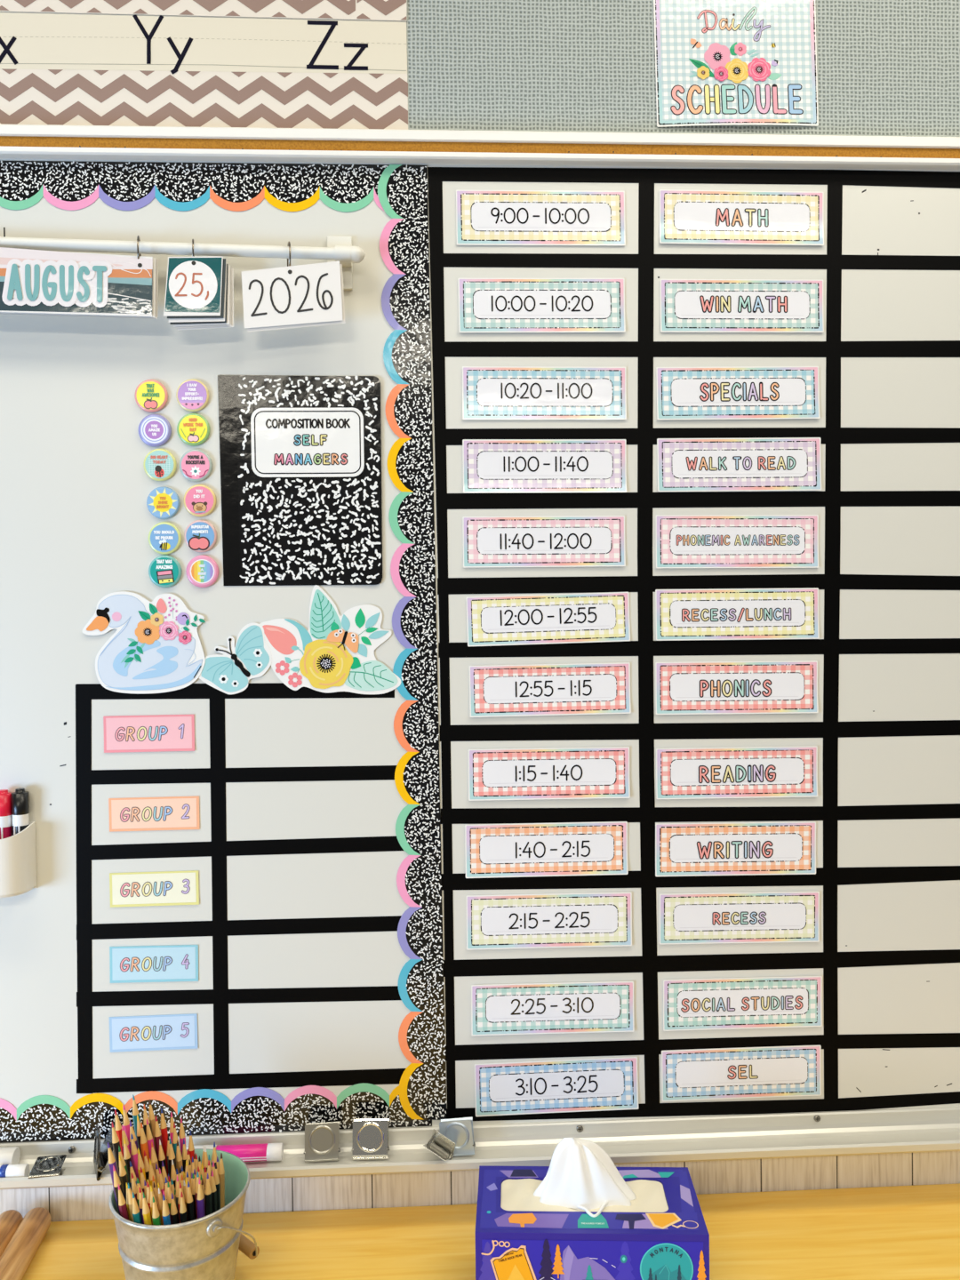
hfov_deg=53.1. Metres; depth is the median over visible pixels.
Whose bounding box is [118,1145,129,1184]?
pencil
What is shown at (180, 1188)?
pencil
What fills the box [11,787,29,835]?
marker
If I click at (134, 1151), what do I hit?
pencil
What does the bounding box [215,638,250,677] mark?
print
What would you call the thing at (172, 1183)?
pencil
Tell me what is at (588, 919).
card
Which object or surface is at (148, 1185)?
pencil
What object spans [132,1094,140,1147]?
pencil
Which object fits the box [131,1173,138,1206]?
pencil
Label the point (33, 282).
card
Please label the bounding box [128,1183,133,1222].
pencil
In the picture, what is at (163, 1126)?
pencil
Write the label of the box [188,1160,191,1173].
pencil
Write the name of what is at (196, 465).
round badge
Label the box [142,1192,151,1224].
pencil
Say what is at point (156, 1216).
pencil
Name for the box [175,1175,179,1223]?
pencil
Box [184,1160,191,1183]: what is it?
pencil
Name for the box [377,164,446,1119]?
scalloped border
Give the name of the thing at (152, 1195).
pencil
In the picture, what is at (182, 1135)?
pencil
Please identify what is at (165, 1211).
pencil
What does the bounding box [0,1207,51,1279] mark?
wooden rod
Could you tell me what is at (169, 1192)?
pencil
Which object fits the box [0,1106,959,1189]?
marker tray
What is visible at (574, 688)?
card
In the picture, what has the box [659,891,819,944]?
card
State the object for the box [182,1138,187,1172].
pencil
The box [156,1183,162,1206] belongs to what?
pencil
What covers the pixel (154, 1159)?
pencil
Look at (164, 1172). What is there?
pencil
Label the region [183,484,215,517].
round badge
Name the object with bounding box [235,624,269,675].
print
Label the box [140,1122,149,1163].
pencil
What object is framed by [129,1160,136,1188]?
pencil
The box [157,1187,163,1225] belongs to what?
pencil
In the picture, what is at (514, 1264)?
print
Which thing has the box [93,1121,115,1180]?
clip
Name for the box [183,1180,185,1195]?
pencil
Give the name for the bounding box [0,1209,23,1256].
wooden rod
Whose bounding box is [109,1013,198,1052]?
card
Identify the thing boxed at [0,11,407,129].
strip
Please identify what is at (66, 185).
scalloped border
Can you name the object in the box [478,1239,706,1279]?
print
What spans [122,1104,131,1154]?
pencil
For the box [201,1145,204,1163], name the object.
pencil
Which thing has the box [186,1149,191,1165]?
pencil
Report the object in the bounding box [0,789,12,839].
marker
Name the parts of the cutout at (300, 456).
label panel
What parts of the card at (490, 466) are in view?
label panel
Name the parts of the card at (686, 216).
label panel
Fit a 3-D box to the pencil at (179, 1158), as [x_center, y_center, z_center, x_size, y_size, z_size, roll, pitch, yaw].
[-0.327,0.634,1.060,0.017,0.166,0.007,-1,1,6]
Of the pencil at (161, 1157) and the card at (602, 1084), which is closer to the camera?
the pencil at (161, 1157)
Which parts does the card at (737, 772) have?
label panel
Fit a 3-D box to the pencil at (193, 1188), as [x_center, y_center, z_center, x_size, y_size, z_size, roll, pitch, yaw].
[-0.298,0.638,1.016,0.007,0.158,0.016,0,1,17]
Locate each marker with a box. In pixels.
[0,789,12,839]
[0,1146,20,1164]
[0,1163,29,1177]
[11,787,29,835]
[185,1142,283,1161]
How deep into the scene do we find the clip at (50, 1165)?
1.15 m
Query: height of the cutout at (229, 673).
0.088 m
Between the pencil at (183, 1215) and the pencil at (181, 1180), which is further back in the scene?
the pencil at (181, 1180)
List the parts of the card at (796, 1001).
label panel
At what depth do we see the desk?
1.15 m
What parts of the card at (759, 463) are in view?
label panel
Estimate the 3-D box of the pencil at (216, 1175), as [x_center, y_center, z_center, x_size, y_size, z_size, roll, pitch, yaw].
[-0.282,0.637,1.031,0.007,0.158,0.015,-1,1,-9]
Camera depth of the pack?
1.14 m
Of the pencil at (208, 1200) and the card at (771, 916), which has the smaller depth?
the pencil at (208, 1200)
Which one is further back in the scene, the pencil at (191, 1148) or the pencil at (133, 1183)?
the pencil at (191, 1148)
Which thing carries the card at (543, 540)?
attached to the whiteboard
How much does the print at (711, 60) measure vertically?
0.056 m
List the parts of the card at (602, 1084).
label panel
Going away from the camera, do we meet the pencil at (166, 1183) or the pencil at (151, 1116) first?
the pencil at (166, 1183)
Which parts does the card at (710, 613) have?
label panel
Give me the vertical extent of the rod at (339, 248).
0.065 m
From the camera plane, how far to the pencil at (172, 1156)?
1.05 m
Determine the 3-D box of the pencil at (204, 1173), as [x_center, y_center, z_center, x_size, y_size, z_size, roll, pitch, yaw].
[-0.295,0.643,1.039,0.007,0.150,0.008,-1,2,15]
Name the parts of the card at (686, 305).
label panel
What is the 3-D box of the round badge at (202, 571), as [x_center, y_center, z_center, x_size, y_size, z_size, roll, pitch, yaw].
[-0.341,-0.084,1.180,0.040,0.040,0.006,-1,1,-3]
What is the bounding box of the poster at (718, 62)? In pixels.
[653,0,818,127]
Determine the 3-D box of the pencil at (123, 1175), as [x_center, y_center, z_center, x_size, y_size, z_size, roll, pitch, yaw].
[-0.361,0.628,1.011,0.033,0.184,0.007,-1,1,-32]
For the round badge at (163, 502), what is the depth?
1.18 m
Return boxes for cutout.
[82,591,205,693]
[198,622,271,694]
[217,375,382,585]
[259,584,401,694]
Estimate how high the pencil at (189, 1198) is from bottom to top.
0.162 m
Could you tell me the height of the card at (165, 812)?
0.041 m
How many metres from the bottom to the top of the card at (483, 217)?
0.070 m
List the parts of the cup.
plate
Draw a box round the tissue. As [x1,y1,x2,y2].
[500,1137,668,1217]
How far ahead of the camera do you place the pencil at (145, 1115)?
1.06 m
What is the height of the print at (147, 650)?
0.096 m
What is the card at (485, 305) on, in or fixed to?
attached to the whiteboard
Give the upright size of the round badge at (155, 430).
0.040 m
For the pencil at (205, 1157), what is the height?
0.158 m
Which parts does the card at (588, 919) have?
label panel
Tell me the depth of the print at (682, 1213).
1.00 m
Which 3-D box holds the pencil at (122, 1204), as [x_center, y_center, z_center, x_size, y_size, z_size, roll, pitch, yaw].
[-0.359,0.637,0.996,0.031,0.160,0.007,-2,1,-44]
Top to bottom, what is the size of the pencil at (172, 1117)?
0.190 m
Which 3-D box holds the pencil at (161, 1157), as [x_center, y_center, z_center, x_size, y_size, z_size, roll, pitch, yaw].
[-0.340,0.631,1.050,0.020,0.174,0.007,-1,1,-11]
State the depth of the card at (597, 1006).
1.21 m
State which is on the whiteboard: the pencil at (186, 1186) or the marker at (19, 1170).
the marker at (19, 1170)
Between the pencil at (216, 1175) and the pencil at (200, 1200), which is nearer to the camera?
the pencil at (200, 1200)
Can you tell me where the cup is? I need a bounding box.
[0,821,36,897]
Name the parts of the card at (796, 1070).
label panel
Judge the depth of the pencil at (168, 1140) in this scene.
1.06 m
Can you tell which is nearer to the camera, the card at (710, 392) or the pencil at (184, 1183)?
the pencil at (184, 1183)
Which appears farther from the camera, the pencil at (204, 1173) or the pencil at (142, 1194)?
the pencil at (204, 1173)
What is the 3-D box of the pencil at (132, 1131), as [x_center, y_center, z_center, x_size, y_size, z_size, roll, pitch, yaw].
[-0.363,0.618,1.041,0.029,0.197,0.007,-1,1,-13]
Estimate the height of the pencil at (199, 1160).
0.154 m
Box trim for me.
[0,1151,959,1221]
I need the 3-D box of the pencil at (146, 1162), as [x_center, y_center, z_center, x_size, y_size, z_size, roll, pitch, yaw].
[-0.349,0.632,1.036,0.025,0.169,0.007,-1,1,-18]
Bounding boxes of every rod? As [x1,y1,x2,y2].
[0,236,365,290]
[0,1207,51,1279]
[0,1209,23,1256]
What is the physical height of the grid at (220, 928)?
0.508 m
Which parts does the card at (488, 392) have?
label panel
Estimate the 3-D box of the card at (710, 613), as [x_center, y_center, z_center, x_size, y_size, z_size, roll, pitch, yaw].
[0.326,-0.033,1.216,0.210,0.065,0.002,-1,1,-3]
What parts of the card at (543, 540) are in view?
label panel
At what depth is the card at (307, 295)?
1.15 m
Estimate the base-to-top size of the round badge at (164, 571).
0.040 m
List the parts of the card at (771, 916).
label panel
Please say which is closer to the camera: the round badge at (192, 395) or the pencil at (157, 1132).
the pencil at (157, 1132)
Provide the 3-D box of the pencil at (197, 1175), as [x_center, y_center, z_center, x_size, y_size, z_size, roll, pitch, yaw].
[-0.293,0.635,1.008,0.007,0.166,0.019,-1,1,0]
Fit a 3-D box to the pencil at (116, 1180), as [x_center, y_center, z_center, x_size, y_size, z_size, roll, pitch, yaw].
[-0.365,0.631,1.003,0.032,0.176,0.007,-1,1,-34]
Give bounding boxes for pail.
[108,1148,259,1279]
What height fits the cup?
0.082 m
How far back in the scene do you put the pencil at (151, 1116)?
1.06 m
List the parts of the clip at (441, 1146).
plate, plate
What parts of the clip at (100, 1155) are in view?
plate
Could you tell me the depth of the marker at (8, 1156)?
1.16 m
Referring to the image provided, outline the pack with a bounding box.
[163,239,233,330]
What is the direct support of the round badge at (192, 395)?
attached to the whiteboard
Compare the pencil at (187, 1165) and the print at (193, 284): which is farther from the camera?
the print at (193, 284)
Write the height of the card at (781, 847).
0.072 m
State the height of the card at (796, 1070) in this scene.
0.066 m
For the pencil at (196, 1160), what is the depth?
1.06 m
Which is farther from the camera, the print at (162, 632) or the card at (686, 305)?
the card at (686, 305)
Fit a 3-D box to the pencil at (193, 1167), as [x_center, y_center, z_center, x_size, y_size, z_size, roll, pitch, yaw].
[-0.308,0.640,1.045,0.012,0.158,0.007,-1,1,-28]
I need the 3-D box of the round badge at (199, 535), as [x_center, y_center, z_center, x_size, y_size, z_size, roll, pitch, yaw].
[-0.343,-0.128,1.180,0.040,0.040,0.006,-1,1,-3]
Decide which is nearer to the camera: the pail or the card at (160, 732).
the pail
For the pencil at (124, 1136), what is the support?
in the pail
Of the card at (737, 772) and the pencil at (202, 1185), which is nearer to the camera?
the pencil at (202, 1185)
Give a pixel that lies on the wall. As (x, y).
(885, 68)
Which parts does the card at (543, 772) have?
label panel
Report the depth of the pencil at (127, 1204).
0.99 m
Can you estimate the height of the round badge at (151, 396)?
0.040 m
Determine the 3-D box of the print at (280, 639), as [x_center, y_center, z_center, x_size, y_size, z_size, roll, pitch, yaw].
[-0.246,0.000,1.187,0.045,0.037,0.001,-1,1,-3]
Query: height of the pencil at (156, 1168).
0.158 m
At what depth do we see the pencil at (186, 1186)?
1.00 m
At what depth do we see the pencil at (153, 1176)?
1.01 m
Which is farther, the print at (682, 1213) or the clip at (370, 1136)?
the clip at (370, 1136)
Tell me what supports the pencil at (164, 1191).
in the pail
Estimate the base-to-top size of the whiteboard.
1.270 m
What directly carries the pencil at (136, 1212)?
in the pail
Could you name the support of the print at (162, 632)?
attached to the cutout at (156, 646)
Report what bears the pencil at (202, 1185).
in the pail
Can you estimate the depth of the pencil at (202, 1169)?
1.04 m
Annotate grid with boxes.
[75,683,405,1093]
[427,167,959,1120]
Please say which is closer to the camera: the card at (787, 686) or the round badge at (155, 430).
the round badge at (155, 430)
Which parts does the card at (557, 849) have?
label panel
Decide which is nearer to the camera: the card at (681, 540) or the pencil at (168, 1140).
the pencil at (168, 1140)
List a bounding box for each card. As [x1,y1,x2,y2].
[0,235,158,319]
[103,714,194,752]
[108,796,199,831]
[109,870,199,907]
[109,944,198,983]
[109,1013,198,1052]
[241,241,345,332]
[456,189,625,245]
[457,277,625,332]
[462,366,626,419]
[462,439,626,493]
[462,515,625,567]
[464,821,628,878]
[465,592,630,646]
[466,892,631,950]
[468,746,630,800]
[469,662,631,717]
[471,981,634,1036]
[474,1056,638,1116]
[655,514,818,567]
[655,587,819,640]
[655,660,818,714]
[655,821,815,876]
[656,366,820,419]
[656,437,821,491]
[656,745,817,799]
[659,189,823,245]
[659,279,823,332]
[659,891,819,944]
[661,1045,821,1101]
[663,976,822,1031]
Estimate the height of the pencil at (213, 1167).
0.158 m
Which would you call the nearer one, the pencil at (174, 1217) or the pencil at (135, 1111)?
the pencil at (174, 1217)
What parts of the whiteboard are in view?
rail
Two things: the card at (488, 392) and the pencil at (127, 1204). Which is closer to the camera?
the pencil at (127, 1204)
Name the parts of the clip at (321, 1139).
plate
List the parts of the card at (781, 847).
label panel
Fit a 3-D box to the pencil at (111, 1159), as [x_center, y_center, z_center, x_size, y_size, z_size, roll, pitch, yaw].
[-0.371,0.620,1.010,0.035,0.196,0.007,-1,1,-31]
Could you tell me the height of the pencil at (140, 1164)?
0.177 m
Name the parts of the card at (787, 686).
label panel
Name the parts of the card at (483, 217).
label panel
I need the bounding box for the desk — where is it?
[21,1183,959,1279]
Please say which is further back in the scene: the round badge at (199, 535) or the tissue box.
the round badge at (199, 535)
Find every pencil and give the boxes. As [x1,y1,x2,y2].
[107,1142,119,1215]
[112,1121,121,1182]
[112,1165,123,1215]
[114,1109,123,1157]
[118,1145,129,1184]
[118,1184,129,1220]
[119,1154,128,1201]
[121,1125,133,1167]
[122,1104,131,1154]
[123,1137,132,1189]
[126,1183,131,1221]
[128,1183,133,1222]
[129,1120,137,1150]
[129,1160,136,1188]
[130,1134,139,1181]
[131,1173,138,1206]
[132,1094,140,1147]
[132,1192,142,1223]
[136,1114,142,1158]
[136,1177,143,1208]
[137,1147,146,1183]
[138,1187,143,1223]
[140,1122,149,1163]
[140,1167,146,1191]
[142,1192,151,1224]
[142,1193,144,1224]
[143,1104,151,1135]
[144,1150,149,1182]
[144,1180,146,1199]
[145,1119,154,1160]
[146,1182,152,1224]
[148,1099,156,1154]
[148,1159,156,1186]
[150,1186,158,1222]
[151,1141,159,1175]
[152,1176,157,1191]
[152,1196,161,1225]
[153,1182,157,1201]
[154,1115,163,1167]
[155,1163,159,1187]
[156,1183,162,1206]
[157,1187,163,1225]
[158,1139,167,1174]
[159,1168,165,1195]
[160,1107,167,1176]
[161,1161,167,1184]
[161,1191,171,1224]
[162,1194,170,1224]
[164,1176,167,1199]
[166,1135,170,1179]
[167,1181,171,1223]
[168,1137,176,1178]
[169,1112,174,1144]
[170,1159,175,1188]
[170,1178,174,1198]
[170,1192,178,1224]
[172,1122,179,1167]
[175,1168,178,1190]
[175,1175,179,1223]
[176,1140,183,1174]
[177,1182,184,1223]
[178,1117,185,1156]
[178,1167,183,1182]
[179,1192,187,1223]
[180,1174,183,1191]
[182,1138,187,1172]
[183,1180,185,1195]
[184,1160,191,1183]
[184,1177,187,1213]
[185,1181,194,1221]
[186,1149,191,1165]
[188,1130,194,1164]
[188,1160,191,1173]
[190,1156,196,1176]
[191,1172,196,1219]
[194,1153,198,1175]
[194,1171,199,1219]
[196,1177,205,1218]
[198,1155,201,1175]
[200,1162,204,1180]
[200,1178,205,1215]
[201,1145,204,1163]
[202,1146,207,1172]
[202,1166,207,1190]
[204,1173,212,1215]
[206,1160,211,1180]
[210,1171,216,1213]
[211,1142,216,1167]
[211,1161,215,1176]
[214,1163,220,1210]
[216,1156,219,1172]
[217,1153,224,1208]
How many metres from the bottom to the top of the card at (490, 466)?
0.067 m
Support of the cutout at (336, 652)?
attached to the whiteboard
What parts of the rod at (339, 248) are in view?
bracket plate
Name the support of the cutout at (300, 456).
attached to the whiteboard
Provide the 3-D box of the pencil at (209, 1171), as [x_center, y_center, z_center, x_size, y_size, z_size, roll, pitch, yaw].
[-0.289,0.636,1.031,0.007,0.162,0.014,-1,1,-12]
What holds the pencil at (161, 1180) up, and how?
in the pail
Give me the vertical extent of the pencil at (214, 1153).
0.162 m
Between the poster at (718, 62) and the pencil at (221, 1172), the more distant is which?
the poster at (718, 62)
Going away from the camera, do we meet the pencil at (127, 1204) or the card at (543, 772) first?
the pencil at (127, 1204)
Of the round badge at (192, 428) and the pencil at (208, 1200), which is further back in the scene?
the round badge at (192, 428)
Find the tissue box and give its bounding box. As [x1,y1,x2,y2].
[475,1165,709,1279]
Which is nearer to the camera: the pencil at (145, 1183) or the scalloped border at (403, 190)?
the pencil at (145, 1183)
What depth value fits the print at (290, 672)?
1.19 m
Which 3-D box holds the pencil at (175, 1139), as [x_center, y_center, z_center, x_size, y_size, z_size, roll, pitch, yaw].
[-0.332,0.627,1.067,0.019,0.182,0.007,0,1,13]
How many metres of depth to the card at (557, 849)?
1.21 m
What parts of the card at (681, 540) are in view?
label panel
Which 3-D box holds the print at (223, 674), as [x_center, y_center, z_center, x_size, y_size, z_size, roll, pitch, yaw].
[-0.315,0.042,1.184,0.057,0.044,0.001,-1,1,-3]
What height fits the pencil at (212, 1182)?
0.158 m
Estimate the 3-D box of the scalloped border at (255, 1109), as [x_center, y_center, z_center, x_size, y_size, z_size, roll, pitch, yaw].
[-0.347,0.587,1.192,0.575,0.058,0.001,-1,1,-3]
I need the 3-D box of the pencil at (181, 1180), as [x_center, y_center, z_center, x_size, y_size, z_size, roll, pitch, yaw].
[-0.311,0.642,1.022,0.007,0.154,0.017,0,1,31]
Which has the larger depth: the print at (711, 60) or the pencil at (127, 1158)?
the print at (711, 60)
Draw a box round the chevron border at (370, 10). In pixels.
[0,0,407,21]
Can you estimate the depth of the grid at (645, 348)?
1.22 m
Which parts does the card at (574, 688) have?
label panel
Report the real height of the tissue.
0.066 m
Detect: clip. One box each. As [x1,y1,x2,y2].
[28,1154,66,1178]
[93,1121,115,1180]
[303,1121,340,1162]
[351,1118,389,1159]
[423,1128,455,1160]
[439,1116,475,1156]
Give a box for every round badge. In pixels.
[134,379,167,412]
[138,414,171,447]
[143,448,176,480]
[146,486,180,519]
[148,521,181,554]
[148,555,181,587]
[176,378,208,411]
[176,413,209,446]
[179,448,212,481]
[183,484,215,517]
[184,520,216,551]
[185,555,219,587]
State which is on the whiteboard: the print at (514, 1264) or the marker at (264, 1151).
the marker at (264, 1151)
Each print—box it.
[99,611,201,689]
[120,597,205,667]
[164,257,222,312]
[201,656,247,692]
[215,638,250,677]
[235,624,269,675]
[262,624,298,654]
[275,660,302,687]
[299,639,353,688]
[326,629,358,652]
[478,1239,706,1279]
[480,1169,698,1230]
[481,1240,536,1279]
[640,1243,693,1279]
[688,38,781,83]
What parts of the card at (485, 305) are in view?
label panel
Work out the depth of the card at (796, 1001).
1.22 m
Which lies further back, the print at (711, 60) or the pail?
the print at (711, 60)
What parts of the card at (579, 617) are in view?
label panel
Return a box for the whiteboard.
[0,124,959,1189]
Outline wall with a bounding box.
[406,0,959,136]
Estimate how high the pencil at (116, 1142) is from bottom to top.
0.208 m
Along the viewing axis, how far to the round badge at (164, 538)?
1.18 m
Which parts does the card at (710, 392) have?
label panel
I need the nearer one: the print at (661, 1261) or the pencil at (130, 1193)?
the print at (661, 1261)
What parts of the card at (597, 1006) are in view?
label panel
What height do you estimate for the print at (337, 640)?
0.030 m
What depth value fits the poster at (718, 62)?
1.22 m
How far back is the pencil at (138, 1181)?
0.99 m
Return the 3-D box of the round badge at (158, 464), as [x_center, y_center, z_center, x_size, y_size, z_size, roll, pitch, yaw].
[-0.392,-0.214,1.176,0.040,0.040,0.006,-1,1,-3]
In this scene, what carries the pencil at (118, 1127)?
in the pail
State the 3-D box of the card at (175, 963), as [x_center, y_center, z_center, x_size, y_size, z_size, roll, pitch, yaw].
[-0.403,0.400,1.186,0.108,0.045,0.001,0,1,-3]
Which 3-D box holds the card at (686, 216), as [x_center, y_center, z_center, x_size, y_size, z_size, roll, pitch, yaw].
[0.330,-0.532,1.208,0.211,0.070,0.003,0,1,-3]
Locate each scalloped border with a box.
[0,160,389,212]
[0,1083,431,1143]
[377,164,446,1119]
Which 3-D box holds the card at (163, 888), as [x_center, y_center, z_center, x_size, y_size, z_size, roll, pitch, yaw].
[-0.402,0.307,1.185,0.108,0.042,0.001,-1,1,-3]
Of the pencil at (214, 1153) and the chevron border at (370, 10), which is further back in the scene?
the chevron border at (370, 10)
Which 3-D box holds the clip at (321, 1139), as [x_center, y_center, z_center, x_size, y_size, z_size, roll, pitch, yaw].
[-0.194,0.614,1.179,0.045,0.042,0.024,-1,1,-5]
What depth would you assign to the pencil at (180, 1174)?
1.02 m
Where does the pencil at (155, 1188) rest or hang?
in the pail
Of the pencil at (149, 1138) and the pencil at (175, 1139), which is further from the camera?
the pencil at (175, 1139)
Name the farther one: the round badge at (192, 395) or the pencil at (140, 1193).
the round badge at (192, 395)
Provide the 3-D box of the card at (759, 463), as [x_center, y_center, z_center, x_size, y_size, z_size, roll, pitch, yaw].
[0.328,-0.222,1.213,0.210,0.068,0.002,-1,1,-3]
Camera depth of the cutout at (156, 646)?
1.18 m
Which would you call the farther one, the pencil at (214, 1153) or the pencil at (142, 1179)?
the pencil at (214, 1153)
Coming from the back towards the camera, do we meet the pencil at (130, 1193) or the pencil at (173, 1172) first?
the pencil at (173, 1172)
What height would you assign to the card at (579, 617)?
0.066 m
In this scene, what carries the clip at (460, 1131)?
on the whiteboard
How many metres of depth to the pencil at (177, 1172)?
1.03 m
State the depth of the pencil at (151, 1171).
1.02 m
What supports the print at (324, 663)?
attached to the cutout at (336, 652)
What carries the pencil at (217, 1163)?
in the pail
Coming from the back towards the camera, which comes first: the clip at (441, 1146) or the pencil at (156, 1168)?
the clip at (441, 1146)
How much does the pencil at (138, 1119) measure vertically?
0.201 m

